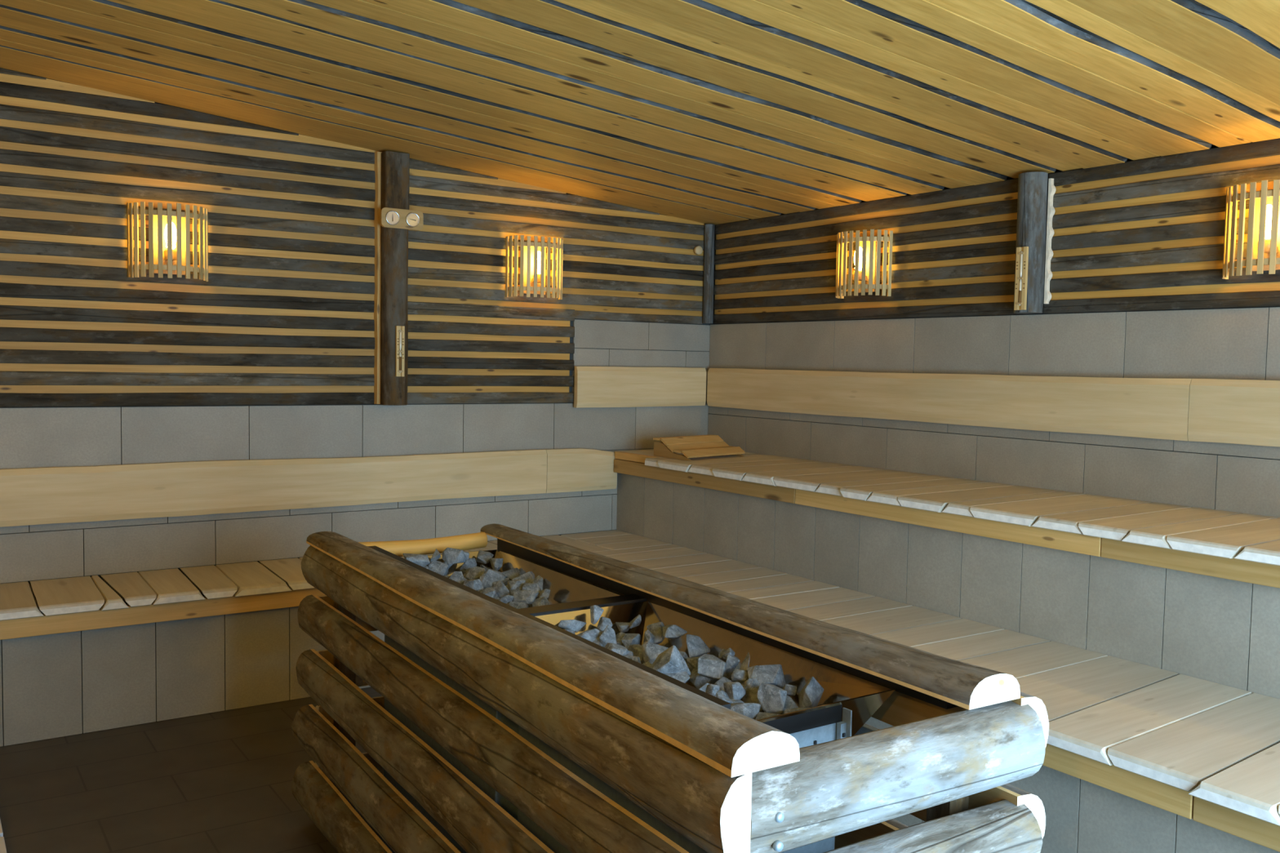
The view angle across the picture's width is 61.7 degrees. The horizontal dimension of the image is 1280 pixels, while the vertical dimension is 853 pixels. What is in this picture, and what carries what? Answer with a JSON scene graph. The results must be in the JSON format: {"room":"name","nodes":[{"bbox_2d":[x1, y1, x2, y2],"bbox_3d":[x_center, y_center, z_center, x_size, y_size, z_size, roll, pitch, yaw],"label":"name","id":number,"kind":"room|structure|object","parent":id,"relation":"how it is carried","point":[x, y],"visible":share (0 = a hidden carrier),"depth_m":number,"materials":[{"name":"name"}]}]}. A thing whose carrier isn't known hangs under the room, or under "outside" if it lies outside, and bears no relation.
{"room":"spa","nodes":[
{"label":"spa","id":0,"kind":"room"},
{"bbox_2d":[0,687,462,852],"bbox_3d":[-0.620,1.538,2.974,7.000,0.100,6.350,-1,4,-34],"label":"floor","id":1,"kind":"structure","parent":0,"point":[216,782],"depth_m":4.13,"materials":[{"name":"tile"}]},
{"bbox_2d":[0,819,6,852],"bbox_3d":[-2.110,1.438,3.120,0.505,0.030,2.060,-1,4,-34],"label":"duckboard","id":2,"kind":"object","parent":1,"relation":"on","point":[2,846],"visible":1,"depth_m":3.59,"materials":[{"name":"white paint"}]},
{"bbox_2d":[0,534,609,746],"bbox_3d":[-2.588,1.039,4.828,5.452,0.604,0.614,-1,4,-34],"label":"bench","id":3,"kind":"object","parent":1,"relation":"on","point":[82,655],"visible":0.48,"depth_m":4.86,"materials":[{"name":"tile"}]},
{"bbox_2d":[383,549,621,852],"bbox_3d":[-0.497,0.977,3.597,0.507,0.950,0.947,-1,4,-34],"label":"heater","id":4,"kind":"object","parent":1,"relation":"on","point":[563,588],"visible":0.11,"depth_m":3.54,"materials":[{"name":"metal"}]},
{"bbox_2d":[427,560,448,576],"bbox_3d":[-0.735,0.532,3.891,0.067,0.092,0.095,4,4,37],"label":"stone","id":5,"kind":"object","parent":4,"relation":"on","point":[441,568],"visible":0.66,"depth_m":3.87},
{"bbox_2d":[402,553,430,566],"bbox_3d":[-0.804,0.482,3.849,0.094,0.052,0.079,0,4,-20],"label":"stone","id":6,"kind":"object","parent":5,"relation":"on","point":[422,560],"visible":0.9,"depth_m":3.82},
{"bbox_2d":[430,548,440,561],"bbox_3d":[-0.746,0.472,3.896,0.047,0.049,0.044,-1,4,-34],"label":"stone","id":7,"kind":"object","parent":5,"relation":"on","point":[436,556],"visible":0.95,"depth_m":3.89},
{"bbox_2d":[443,560,453,568],"bbox_3d":[-0.705,0.507,3.920,0.049,0.044,0.033,2,4,22],"label":"stone","id":8,"kind":"object","parent":5,"relation":"on","point":[444,562],"visible":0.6,"depth_m":3.90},
{"bbox_2d":[442,547,465,564],"bbox_3d":[-0.677,0.473,3.922,0.079,0.061,0.074,-1,4,-34],"label":"stone","id":9,"kind":"object","parent":8,"relation":"on","point":[452,556],"visible":1,"depth_m":3.90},
{"bbox_2d":[462,568,470,580],"bbox_3d":[-0.605,0.555,3.906,0.094,0.076,0.080,0,4,-17],"label":"stone","id":10,"kind":"object","parent":4,"relation":"in","point":[465,573],"visible":0.23,"depth_m":3.89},
{"bbox_2d":[459,558,476,573],"bbox_3d":[-0.631,0.517,3.969,0.055,0.067,0.064,2,4,22],"label":"stone","id":11,"kind":"object","parent":4,"relation":"on","point":[470,562],"visible":0.7,"depth_m":3.95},
{"bbox_2d":[462,550,469,560],"bbox_3d":[-0.648,0.477,3.950,0.030,0.041,0.048,-1,4,-34],"label":"stone","id":12,"kind":"object","parent":11,"relation":"on","point":[466,554],"visible":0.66,"depth_m":3.94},
{"bbox_2d":[475,550,493,564],"bbox_3d":[-0.576,0.490,3.996,0.065,0.048,0.067,0,4,-17],"label":"stone","id":13,"kind":"object","parent":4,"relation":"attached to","point":[483,557],"visible":0.95,"depth_m":3.99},
{"bbox_2d":[480,564,492,570],"bbox_3d":[-0.575,0.531,3.982,0.049,0.040,0.045,1,3,8],"label":"stone","id":14,"kind":"object","parent":4,"relation":"on","point":[486,568],"visible":0.45,"depth_m":3.97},
{"bbox_2d":[489,558,503,571],"bbox_3d":[-0.520,0.509,3.915,0.049,0.060,0.061,-1,4,-34],"label":"stone","id":15,"kind":"object","parent":4,"relation":"on","point":[496,563],"visible":0.89,"depth_m":3.90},
{"bbox_2d":[491,577,509,587],"bbox_3d":[-0.497,0.567,3.779,0.082,0.077,0.085,4,5,43],"label":"stone","id":16,"kind":"object","parent":4,"relation":"in","point":[505,580],"visible":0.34,"depth_m":3.75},
{"bbox_2d":[479,568,506,589],"bbox_3d":[-0.517,0.539,3.769,0.096,0.081,0.057,0,4,-14],"label":"stone","id":17,"kind":"object","parent":16,"relation":"on","point":[490,576],"visible":0.6,"depth_m":3.75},
{"bbox_2d":[501,568,520,580],"bbox_3d":[-0.464,0.529,3.822,0.073,0.038,0.078,1,3,-3],"label":"stone","id":18,"kind":"object","parent":4,"relation":"on","point":[511,574],"visible":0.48,"depth_m":3.82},
{"bbox_2d":[508,586,522,601],"bbox_3d":[-0.415,0.573,3.622,0.078,0.067,0.095,-1,4,-34],"label":"stone","id":19,"kind":"object","parent":4,"relation":"in","point":[518,588],"visible":0.25,"depth_m":3.60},
{"bbox_2d":[506,579,525,590],"bbox_3d":[-0.425,0.552,3.635,0.056,0.066,0.063,3,4,28],"label":"stone","id":20,"kind":"object","parent":19,"relation":"on","point":[512,584],"visible":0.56,"depth_m":3.62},
{"bbox_2d":[507,601,528,608],"bbox_3d":[-0.395,0.594,3.431,0.092,0.068,0.103,-1,4,-34],"label":"stone","id":21,"kind":"object","parent":4,"relation":"in","point":[514,604],"visible":0.32,"depth_m":3.42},
{"bbox_2d":[498,595,513,604],"bbox_3d":[-0.429,0.559,3.441,0.032,0.039,0.045,4,5,44],"label":"stone","id":22,"kind":"object","parent":21,"relation":"on","point":[506,599],"visible":0.77,"depth_m":3.43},
{"bbox_2d":[511,571,534,582],"bbox_3d":[-0.398,0.540,3.732,0.082,0.072,0.057,2,4,16],"label":"stone","id":23,"kind":"object","parent":4,"relation":"on","point":[529,576],"visible":0.51,"depth_m":3.71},
{"bbox_2d":[527,590,539,607],"bbox_3d":[-0.367,0.579,3.569,0.084,0.076,0.060,-1,4,-34],"label":"stone","id":24,"kind":"object","parent":4,"relation":"in","point":[537,593],"visible":0.18,"depth_m":3.56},
{"bbox_2d":[522,582,541,592],"bbox_3d":[-0.362,0.544,3.602,0.067,0.037,0.053,2,3,10],"label":"stone","id":25,"kind":"object","parent":24,"relation":"on","point":[526,586],"visible":0.73,"depth_m":3.58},
{"bbox_2d":[532,575,542,591],"bbox_3d":[-0.351,0.534,3.630,0.034,0.058,0.058,0,4,-20],"label":"stone","id":26,"kind":"object","parent":25,"relation":"on","point":[539,580],"visible":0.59,"depth_m":3.61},
{"bbox_2d":[530,596,550,607],"bbox_3d":[-0.319,0.592,3.484,0.075,0.078,0.070,-1,4,-34],"label":"stone","id":27,"kind":"object","parent":4,"relation":"in","point":[543,601],"visible":0.47,"depth_m":3.46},
{"bbox_2d":[513,589,535,604],"bbox_3d":[-0.375,0.556,3.485,0.073,0.045,0.051,2,4,15],"label":"stone","id":28,"kind":"object","parent":27,"relation":"on","point":[527,597],"visible":0.89,"depth_m":3.47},
{"bbox_2d":[538,588,550,598],"bbox_3d":[-0.315,0.558,3.548,0.038,0.045,0.037,1,3,0],"label":"stone","id":29,"kind":"object","parent":4,"relation":"on","point":[545,593],"visible":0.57,"depth_m":3.54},
{"bbox_3d":[-0.498,0.579,3.564,0.055,0.081,0.092,-1,4,-34],"label":"stone","id":30,"kind":"object","parent":4,"relation":"in","visible":0},
{"bbox_2d":[493,579,509,598],"bbox_3d":[-0.461,0.541,3.568,0.070,0.063,0.031,3,4,31],"label":"stone","id":31,"kind":"object","parent":30,"relation":"on","point":[500,588],"visible":0.68,"depth_m":3.56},
{"bbox_3d":[-0.557,0.583,3.635,0.088,0.081,0.086,-1,4,-34],"label":"stone","id":32,"kind":"object","parent":4,"relation":"in","visible":0},
{"bbox_2d":[463,578,484,590],"bbox_3d":[-0.560,0.545,3.629,0.064,0.064,0.054,3,4,30],"label":"stone","id":33,"kind":"object","parent":32,"relation":"on","point":[476,584],"visible":0.66,"depth_m":3.61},
{"bbox_3d":[-0.467,0.598,3.500,0.088,0.074,0.079,-1,4,-34],"label":"stone","id":34,"kind":"object","parent":4,"relation":"in","visible":0},
{"bbox_2d":[480,587,496,598],"bbox_3d":[-0.498,0.559,3.497,0.055,0.065,0.048,1,3,-2],"label":"stone","id":35,"kind":"object","parent":34,"relation":"on","point":[491,592],"visible":0.39,"depth_m":3.49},
{"bbox_3d":[-0.561,0.575,3.838,0.074,0.064,0.081,-1,4,-34],"label":"stone","id":36,"kind":"object","parent":4,"relation":"in","visible":0},
{"bbox_2d":[466,566,486,579],"bbox_3d":[-0.586,0.531,3.842,0.077,0.056,0.053,1,3,5],"label":"stone","id":37,"kind":"object","parent":36,"relation":"on","point":[474,573],"visible":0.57,"depth_m":3.82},
{"bbox_2d":[291,524,1048,852],"bbox_3d":[-0.209,0.955,3.072,0.939,1.067,2.591,-1,4,-32],"label":"guard","id":38,"kind":"object","parent":1,"relation":"on","point":[724,780],"visible":0.89,"depth_m":2.35,"materials":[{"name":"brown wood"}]},
{"bbox_2d":[517,600,895,852],"bbox_3d":[0.100,1.040,2.722,0.507,0.950,1.039,-1,4,-34],"label":"heater","id":39,"kind":"object","parent":1,"relation":"on","point":[847,701],"visible":0.3,"depth_m":2.62,"materials":[{"name":"metal"}]},
{"bbox_2d":[558,619,586,632],"bbox_3d":[-0.192,0.562,3.041,0.077,0.043,0.074,1,3,1],"label":"stone","id":40,"kind":"object","parent":39,"relation":"on","point":[575,625],"visible":1,"depth_m":3.01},
{"bbox_2d":[590,604,604,624],"bbox_3d":[-0.128,0.541,3.093,0.035,0.056,0.036,-1,4,-34],"label":"stone","id":41,"kind":"object","parent":39,"relation":"on","point":[596,611],"visible":1,"depth_m":3.08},
{"bbox_2d":[591,637,603,646],"bbox_3d":[-0.127,0.621,2.998,0.061,0.077,0.086,2,4,16],"label":"stone","id":42,"kind":"object","parent":39,"relation":"in","point":[597,641],"visible":0.16,"depth_m":2.98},
{"bbox_2d":[577,628,602,641],"bbox_3d":[-0.139,0.592,3.006,0.085,0.058,0.054,0,4,-14],"label":"stone","id":43,"kind":"object","parent":42,"relation":"on","point":[591,635],"visible":0.4,"depth_m":2.98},
{"bbox_2d":[599,625,617,647],"bbox_3d":[-0.090,0.588,2.994,0.051,0.071,0.048,1,3,-7],"label":"stone","id":44,"kind":"object","parent":42,"relation":"on","point":[608,635],"visible":0.72,"depth_m":2.98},
{"bbox_2d":[596,616,612,631],"bbox_3d":[-0.102,0.575,3.100,0.046,0.048,0.029,-1,4,-34],"label":"stone","id":45,"kind":"object","parent":39,"relation":"on","point":[603,622],"visible":0.84,"depth_m":3.09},
{"bbox_2d":[615,631,626,646],"bbox_3d":[-0.053,0.624,3.057,0.084,0.067,0.088,0,4,-11],"label":"stone","id":46,"kind":"object","parent":39,"relation":"in","point":[620,636],"visible":0.16,"depth_m":3.04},
{"bbox_2d":[621,633,640,648],"bbox_3d":[-0.027,0.607,3.013,0.045,0.047,0.059,2,4,20],"label":"stone","id":47,"kind":"object","parent":46,"relation":"on","point":[628,639],"visible":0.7,"depth_m":3.00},
{"bbox_2d":[629,614,641,628],"bbox_3d":[-0.016,0.565,3.112,0.040,0.039,0.036,-1,4,-34],"label":"stone","id":48,"kind":"object","parent":46,"relation":"on","point":[636,621],"visible":1,"depth_m":3.10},
{"bbox_2d":[615,622,629,632],"bbox_3d":[-0.051,0.587,3.138,0.041,0.031,0.062,-1,4,-34],"label":"stone","id":49,"kind":"object","parent":39,"relation":"on","point":[622,627],"visible":0.91,"depth_m":3.12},
{"bbox_2d":[622,655,640,663],"bbox_3d":[-0.031,0.644,2.822,0.070,0.077,0.068,2,4,22],"label":"stone","id":50,"kind":"object","parent":39,"relation":"in","point":[637,659],"visible":0.19,"depth_m":2.82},
{"bbox_2d":[625,650,633,656],"bbox_3d":[-0.028,0.614,2.848,0.028,0.041,0.035,0,4,-19],"label":"stone","id":51,"kind":"object","parent":50,"relation":"on","point":[630,653],"visible":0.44,"depth_m":2.85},
{"bbox_2d":[627,644,644,664],"bbox_3d":[-0.008,0.638,2.975,0.061,0.070,0.094,1,3,1],"label":"stone","id":52,"kind":"object","parent":39,"relation":"in","point":[637,650],"visible":0.34,"depth_m":2.95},
{"bbox_2d":[643,629,654,643],"bbox_3d":[0.021,0.594,2.997,0.037,0.054,0.035,2,4,23],"label":"stone","id":53,"kind":"object","parent":52,"relation":"on","point":[649,637],"visible":0.62,"depth_m":2.99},
{"bbox_2d":[646,622,664,644],"bbox_3d":[0.044,0.584,3.021,0.057,0.064,0.050,2,4,19],"label":"stone","id":54,"kind":"object","parent":39,"relation":"on","point":[656,628],"visible":0.86,"depth_m":3.00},
{"bbox_2d":[665,671,689,683],"bbox_3d":[0.065,0.644,2.691,0.094,0.066,0.102,-1,4,-34],"label":"stone","id":55,"kind":"object","parent":39,"relation":"in","point":[683,677],"visible":0.25,"depth_m":2.67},
{"bbox_2d":[642,662,652,667],"bbox_3d":[0.025,0.645,2.755,0.097,0.068,0.082,1,3,2],"label":"stone","id":56,"kind":"object","parent":55,"relation":"on","point":[646,664],"visible":0.06,"depth_m":2.76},
{"bbox_2d":[649,645,690,675],"bbox_3d":[0.065,0.614,2.689,0.110,0.123,0.081,2,4,18],"label":"stone","id":57,"kind":"object","parent":55,"relation":"on","point":[670,660],"visible":0.43,"depth_m":2.68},
{"bbox_2d":[685,662,693,683],"bbox_3d":[0.122,0.648,2.827,0.091,0.064,0.083,-1,4,-34],"label":"stone","id":58,"kind":"object","parent":39,"relation":"in","point":[691,668],"visible":0.02,"depth_m":2.81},
{"bbox_2d":[678,650,688,662],"bbox_3d":[0.108,0.614,2.826,0.038,0.040,0.031,3,4,29],"label":"stone","id":59,"kind":"object","parent":58,"relation":"on","point":[683,654],"visible":0.24,"depth_m":2.82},
{"bbox_2d":[686,634,710,657],"bbox_3d":[0.147,0.597,2.879,0.075,0.077,0.056,-1,4,-34],"label":"stone","id":60,"kind":"object","parent":58,"relation":"on","point":[696,647],"visible":0.88,"depth_m":2.86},
{"bbox_2d":[688,667,713,688],"bbox_3d":[0.159,0.636,2.758,0.074,0.069,0.091,2,4,11],"label":"stone","id":61,"kind":"object","parent":39,"relation":"in","point":[698,681],"visible":0.45,"depth_m":2.72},
{"bbox_2d":[686,657,698,668],"bbox_3d":[0.151,0.617,2.776,0.053,0.041,0.038,-1,4,-34],"label":"stone","id":62,"kind":"object","parent":61,"relation":"on","point":[693,661],"visible":0.37,"depth_m":2.76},
{"bbox_2d":[697,653,727,679],"bbox_3d":[0.185,0.616,2.729,0.070,0.062,0.079,2,4,18],"label":"stone","id":63,"kind":"object","parent":61,"relation":"on","point":[710,666],"visible":0.89,"depth_m":2.70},
{"bbox_2d":[711,690,729,698],"bbox_3d":[0.170,0.662,2.531,0.094,0.081,0.062,2,4,23],"label":"stone","id":64,"kind":"object","parent":39,"relation":"in","point":[722,692],"visible":0.15,"depth_m":2.52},
{"bbox_2d":[698,683,709,693],"bbox_3d":[0.152,0.631,2.550,0.042,0.049,0.045,2,4,17],"label":"stone","id":65,"kind":"object","parent":64,"relation":"on","point":[704,688],"visible":0.3,"depth_m":2.54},
{"bbox_2d":[706,684,719,695],"bbox_3d":[0.172,0.624,2.532,0.028,0.031,0.029,2,4,23],"label":"stone","id":66,"kind":"object","parent":64,"relation":"on","point":[712,689],"visible":0.85,"depth_m":2.52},
{"bbox_2d":[718,648,725,658],"bbox_3d":[0.212,0.589,2.776,0.024,0.026,0.016,-1,4,-34],"label":"stone","id":67,"kind":"object","parent":39,"relation":"on","point":[720,655],"visible":0.82,"depth_m":2.77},
{"bbox_2d":[713,676,733,691],"bbox_3d":[0.209,0.657,2.675,0.075,0.075,0.074,2,4,12],"label":"stone","id":68,"kind":"object","parent":39,"relation":"in","point":[720,682],"visible":0.23,"depth_m":2.65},
{"bbox_2d":[731,669,748,684],"bbox_3d":[0.248,0.623,2.650,0.038,0.040,0.040,4,5,40],"label":"stone","id":69,"kind":"object","parent":68,"relation":"on","point":[740,676],"visible":0.74,"depth_m":2.64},
{"bbox_2d":[725,654,740,679],"bbox_3d":[0.232,0.618,2.736,0.040,0.078,0.046,1,3,-3],"label":"stone","id":70,"kind":"object","parent":39,"relation":"on","point":[731,662],"visible":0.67,"depth_m":2.72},
{"bbox_2d":[722,648,734,659],"bbox_3d":[0.226,0.584,2.749,0.029,0.030,0.036,2,4,23],"label":"stone","id":71,"kind":"object","parent":70,"relation":"on","point":[729,651],"visible":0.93,"depth_m":2.74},
{"bbox_2d":[723,681,745,700],"bbox_3d":[0.225,0.631,2.539,0.046,0.055,0.044,-1,4,-34],"label":"stone","id":72,"kind":"object","parent":39,"relation":"on","point":[735,691],"visible":0.78,"depth_m":2.52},
{"bbox_2d":[729,698,743,702],"bbox_3d":[0.225,0.661,2.467,0.072,0.075,0.070,2,4,13],"label":"stone","id":73,"kind":"object","parent":39,"relation":"in","point":[733,700],"visible":0.09,"depth_m":2.45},
{"bbox_2d":[716,692,733,703],"bbox_3d":[0.193,0.633,2.444,0.041,0.050,0.053,3,4,32],"label":"stone","id":74,"kind":"object","parent":73,"relation":"on","point":[719,695],"visible":0.36,"depth_m":2.44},
{"bbox_2d":[739,653,750,671],"bbox_3d":[0.263,0.596,2.701,0.020,0.054,0.047,0,3,-10],"label":"stone","id":75,"kind":"object","parent":39,"relation":"on","point":[745,664],"visible":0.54,"depth_m":2.69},
{"bbox_2d":[741,677,762,711],"bbox_3d":[0.278,0.647,2.595,0.055,0.081,0.087,0,4,-17],"label":"stone","id":76,"kind":"object","parent":39,"relation":"in","point":[750,696],"visible":0.42,"depth_m":2.57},
{"bbox_2d":[742,680,754,694],"bbox_3d":[0.263,0.630,2.598,0.046,0.043,0.044,-1,4,-34],"label":"stone","id":77,"kind":"object","parent":76,"relation":"on","point":[745,687],"visible":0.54,"depth_m":2.58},
{"bbox_2d":[746,664,785,688],"bbox_3d":[0.306,0.614,2.627,0.094,0.055,0.088,-1,4,-34],"label":"stone","id":78,"kind":"object","parent":76,"relation":"on","point":[772,674],"visible":0.79,"depth_m":2.61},
{"bbox_2d":[755,711,781,719],"bbox_3d":[0.285,0.664,2.375,0.078,0.068,0.115,2,4,22],"label":"stone","id":79,"kind":"object","parent":39,"relation":"in","point":[760,715],"visible":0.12,"depth_m":2.38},
{"bbox_2d":[730,702,760,719],"bbox_3d":[0.231,0.639,2.412,0.078,0.045,0.066,-1,4,-34],"label":"stone","id":80,"kind":"object","parent":79,"relation":"on","point":[751,710],"visible":0.58,"depth_m":2.39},
{"bbox_2d":[764,695,798,714],"bbox_3d":[0.338,0.666,2.522,0.088,0.059,0.077,-1,4,-34],"label":"stone","id":81,"kind":"object","parent":39,"relation":"in","point":[789,703],"visible":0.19,"depth_m":2.51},
{"bbox_2d":[756,682,786,714],"bbox_3d":[0.308,0.638,2.502,0.069,0.077,0.056,2,4,21],"label":"stone","id":82,"kind":"object","parent":81,"relation":"on","point":[771,699],"visible":0.86,"depth_m":2.48,"materials":[{"name":"stone"}]},
{"bbox_2d":[782,684,797,696],"bbox_3d":[0.355,0.633,2.560,0.024,0.037,0.035,-1,4,-34],"label":"stone","id":83,"kind":"object","parent":81,"relation":"on","point":[791,690],"visible":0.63,"depth_m":2.55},
{"bbox_2d":[799,676,823,707],"bbox_3d":[0.393,0.629,2.518,0.057,0.087,0.066,3,4,35],"label":"stone","id":84,"kind":"object","parent":81,"relation":"on","point":[810,695],"visible":0.86,"depth_m":2.50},
{"bbox_2d":[783,707,809,714],"bbox_3d":[0.369,0.670,2.457,0.076,0.067,0.072,2,4,11],"label":"stone","id":85,"kind":"object","parent":39,"relation":"in","point":[786,711],"visible":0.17,"depth_m":2.44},
{"bbox_3d":[0.069,0.636,2.915,0.091,0.065,0.080,-1,4,-34],"label":"stone","id":86,"kind":"object","parent":39,"relation":"in","visible":0},
{"bbox_2d":[642,641,668,664],"bbox_3d":[0.050,0.617,2.879,0.087,0.074,0.063,1,3,-8],"label":"stone","id":87,"kind":"object","parent":86,"relation":"on","point":[651,651],"visible":0.44,"depth_m":2.87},
{"bbox_2d":[662,624,687,639],"bbox_3d":[0.089,0.566,2.947,0.060,0.041,0.068,3,4,33],"label":"stone","id":88,"kind":"object","parent":86,"relation":"on","point":[671,632],"visible":1,"depth_m":2.93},
{"bbox_3d":[-0.085,0.641,2.913,0.089,0.076,0.082,-1,4,-34],"label":"stone","id":89,"kind":"object","parent":39,"relation":"in","visible":0},
{"bbox_2d":[604,643,629,655],"bbox_3d":[-0.062,0.597,2.859,0.068,0.036,0.074,2,3,10],"label":"stone","id":90,"kind":"object","parent":89,"relation":"on","point":[623,651],"visible":0.74,"depth_m":2.84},
{"bbox_2d":[560,529,1279,852],"bbox_3d":[1.415,1.139,4.343,1.652,0.604,5.934,-1,4,-34],"label":"bench","id":91,"kind":"object","parent":1,"relation":"on","point":[1139,757],"visible":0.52,"depth_m":3.32,"materials":[{"name":"wood"}]},
{"bbox_2d":[613,448,1279,699],"bbox_3d":[1.754,0.603,4.535,0.876,0.561,5.934,-1,4,-34],"label":"bench","id":92,"kind":"object","parent":91,"relation":"on","point":[1193,592],"visible":0.96,"depth_m":4.45,"materials":[{"name":"wood"}]},
{"bbox_2d":[653,435,745,461],"bbox_3d":[0.360,0.124,6.501,0.350,0.112,0.593,4,5,44],"label":"headrest cover","id":93,"kind":"object","parent":92,"relation":"on","point":[698,446],"visible":1,"depth_m":6.43,"materials":[{"name":"brown wood"}]},
{"bbox_2d":[0,67,710,585],"bbox_3d":[-2.235,-0.275,5.462,6.800,3.164,0.214,-1,4,-34],"label":"wall","id":94,"kind":"structure","parent":0,"point":[270,357],"depth_m":5.56,"materials":[{"name":"wood"}]},
{"bbox_2d":[126,201,208,281],"bbox_3d":[-2.260,-0.890,5.171,0.365,0.358,0.157,-1,4,-34],"label":"wall lamp","id":95,"kind":"object","parent":94,"relation":"attached to","point":[169,230],"visible":1,"depth_m":5.12,"materials":[{"name":"brown wood"}]},
{"bbox_2d":[164,222,176,260],"bbox_3d":[-2.271,-0.898,5.186,0.064,0.184,0.080,-1,4,-34],"label":"bulb","id":96,"kind":"object","parent":95,"relation":"attached to","point":[174,224],"depth_m":5.17,"materials":[{"name":"white"}]},
{"bbox_2d":[0,448,617,527],"bbox_3d":[-2.573,0.316,5.120,5.832,0.268,0.067,-1,4,-34],"label":"backrest","id":97,"kind":"object","parent":94,"relation":"attached to","point":[77,494],"visible":1,"depth_m":5.56,"materials":[{"name":"brown wood"}]},
{"bbox_2d":[373,151,409,405],"bbox_3d":[-1.343,-0.799,5.829,0.165,1.363,0.149,-1,4,-34],"label":"wooden post","id":98,"kind":"object","parent":94,"relation":"attached to","point":[392,169],"visible":0.95,"depth_m":5.79,"materials":[{"name":"brown wood"}]},
{"bbox_2d":[395,325,404,376],"bbox_3d":[-1.295,-0.406,5.790,0.046,0.273,0.019,-1,4,-34],"label":"timer","id":99,"kind":"object","parent":98,"relation":"attached to","point":[400,330],"visible":1,"depth_m":5.78,"materials":[{"name":"brown wood"}]},
{"bbox_2d":[380,207,423,230],"bbox_3d":[-1.278,-1.116,5.766,0.236,0.104,0.029,-1,4,-34],"label":"gauge","id":100,"kind":"object","parent":98,"relation":"attached to","point":[411,220],"visible":1,"depth_m":5.76,"materials":[{"name":"brown wood"}]},
{"bbox_2d":[505,235,563,299],"bbox_3d":[-0.592,-0.934,6.306,0.365,0.357,0.157,-1,4,-34],"label":"wall lamp","id":101,"kind":"object","parent":94,"relation":"attached to","point":[532,255],"visible":1,"depth_m":6.24,"materials":[{"name":"brown wood"}]},
{"bbox_2d":[531,251,540,283],"bbox_3d":[-0.602,-0.941,6.322,0.064,0.184,0.080,-1,4,-34],"label":"bulb","id":102,"kind":"object","parent":101,"relation":"attached to","point":[532,252],"depth_m":6.30,"materials":[{"name":"white"}]},
{"bbox_2d":[573,366,706,408],"bbox_3d":[0.009,-0.253,6.842,0.992,0.255,0.065,-1,4,-34],"label":"backrest","id":103,"kind":"object","parent":94,"relation":"attached to","point":[594,386],"visible":1,"depth_m":6.79,"materials":[{"name":"brown wood"}]},
{"bbox_2d":[693,245,702,254],"bbox_3d":[0.383,-1.156,7.034,0.056,0.056,0.027,-1,4,-34],"label":"round sensor cover","id":104,"kind":"object","parent":94,"relation":"attached to","point":[698,250],"visible":1,"depth_m":7.02,"materials":[{"name":"brown wood"}]},
{"bbox_2d":[702,223,715,324],"bbox_3d":[0.455,-1.006,7.080,0.069,0.648,0.069,-1,4,-34],"label":"wooden post","id":105,"kind":"object","parent":94,"relation":"attached to","point":[709,229],"visible":1,"depth_m":7.05,"materials":[{"name":"wood"}]},
{"bbox_2d":[0,0,1279,225],"bbox_3d":[-0.460,-1.447,2.637,7.000,0.738,6.731,-1,4,-34],"label":"ceiling","id":106,"kind":"structure","parent":0,"point":[713,112],"depth_m":4.15,"materials":[{"name":"brown wood"}]},
{"bbox_2d":[707,137,1279,518],"bbox_3d":[2.152,0.125,4.885,0.214,2.589,6.150,-1,4,-34],"label":"wall","id":107,"kind":"structure","parent":0,"point":[1138,289],"depth_m":5.13,"materials":[{"name":"wood"}]},
{"bbox_2d":[835,229,893,298],"bbox_3d":[1.198,-0.894,5.913,0.157,0.357,0.365,-1,4,-34],"label":"wall lamp","id":108,"kind":"object","parent":107,"relation":"attached to","point":[867,256],"visible":1,"depth_m":5.82,"materials":[{"name":"brown wood"}]},
{"bbox_2d":[853,246,866,280],"bbox_3d":[1.215,-0.902,5.924,0.080,0.184,0.064,-1,4,-34],"label":"bulb","id":109,"kind":"object","parent":108,"relation":"attached to","point":[860,247],"depth_m":5.90,"materials":[{"name":"white"}]},
{"bbox_2d":[706,368,1279,446],"bbox_3d":[2.122,-0.086,4.695,0.067,0.262,5.863,-1,4,-34],"label":"backrest","id":110,"kind":"object","parent":107,"relation":"attached to","point":[1235,411],"visible":1,"depth_m":5.05,"materials":[{"name":"brown wood"}]},
{"bbox_2d":[1013,171,1056,313],"bbox_3d":[1.839,-0.857,5.023,0.132,0.646,0.148,-1,4,-34],"label":"wooden post","id":111,"kind":"object","parent":107,"relation":"attached to","point":[1032,186],"visible":0.98,"depth_m":4.98,"materials":[{"name":"wood"}]},
{"bbox_2d":[1013,246,1028,310],"bbox_3d":[1.769,-0.687,4.978,0.019,0.291,0.058,-1,4,-34],"label":"timer","id":112,"kind":"object","parent":111,"relation":"attached to","point":[1022,253],"visible":1,"depth_m":4.97,"materials":[{"name":"brown wood"}]},
{"bbox_2d":[1222,179,1279,279],"bbox_3d":[2.413,-0.758,4.133,0.157,0.356,0.365,-1,4,-34],"label":"wall lamp","id":113,"kind":"object","parent":107,"relation":"attached to","point":[1263,249],"visible":1,"depth_m":4.12,"materials":[{"name":"brown wood"}]},
{"bbox_2d":[1264,204,1277,253],"bbox_3d":[2.430,-0.765,4.143,0.080,0.184,0.064,-1,4,-34],"label":"bulb","id":114,"kind":"object","parent":113,"relation":"attached to","point":[1268,211],"depth_m":4.12,"materials":[{"name":"white"}]},
{"bbox_3d":[-0.590,0.569,3.705,0.099,0.073,0.102,-1,4,-34],"label":"stone","id":115,"kind":"object","parent":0,"visible":0},
{"bbox_2d":[448,571,464,584],"bbox_3d":[-0.634,0.538,3.693,0.053,0.078,0.072,-1,4,-34],"label":"stone","id":116,"kind":"object","parent":115,"relation":"on","point":[457,576],"visible":0.52,"depth_m":3.68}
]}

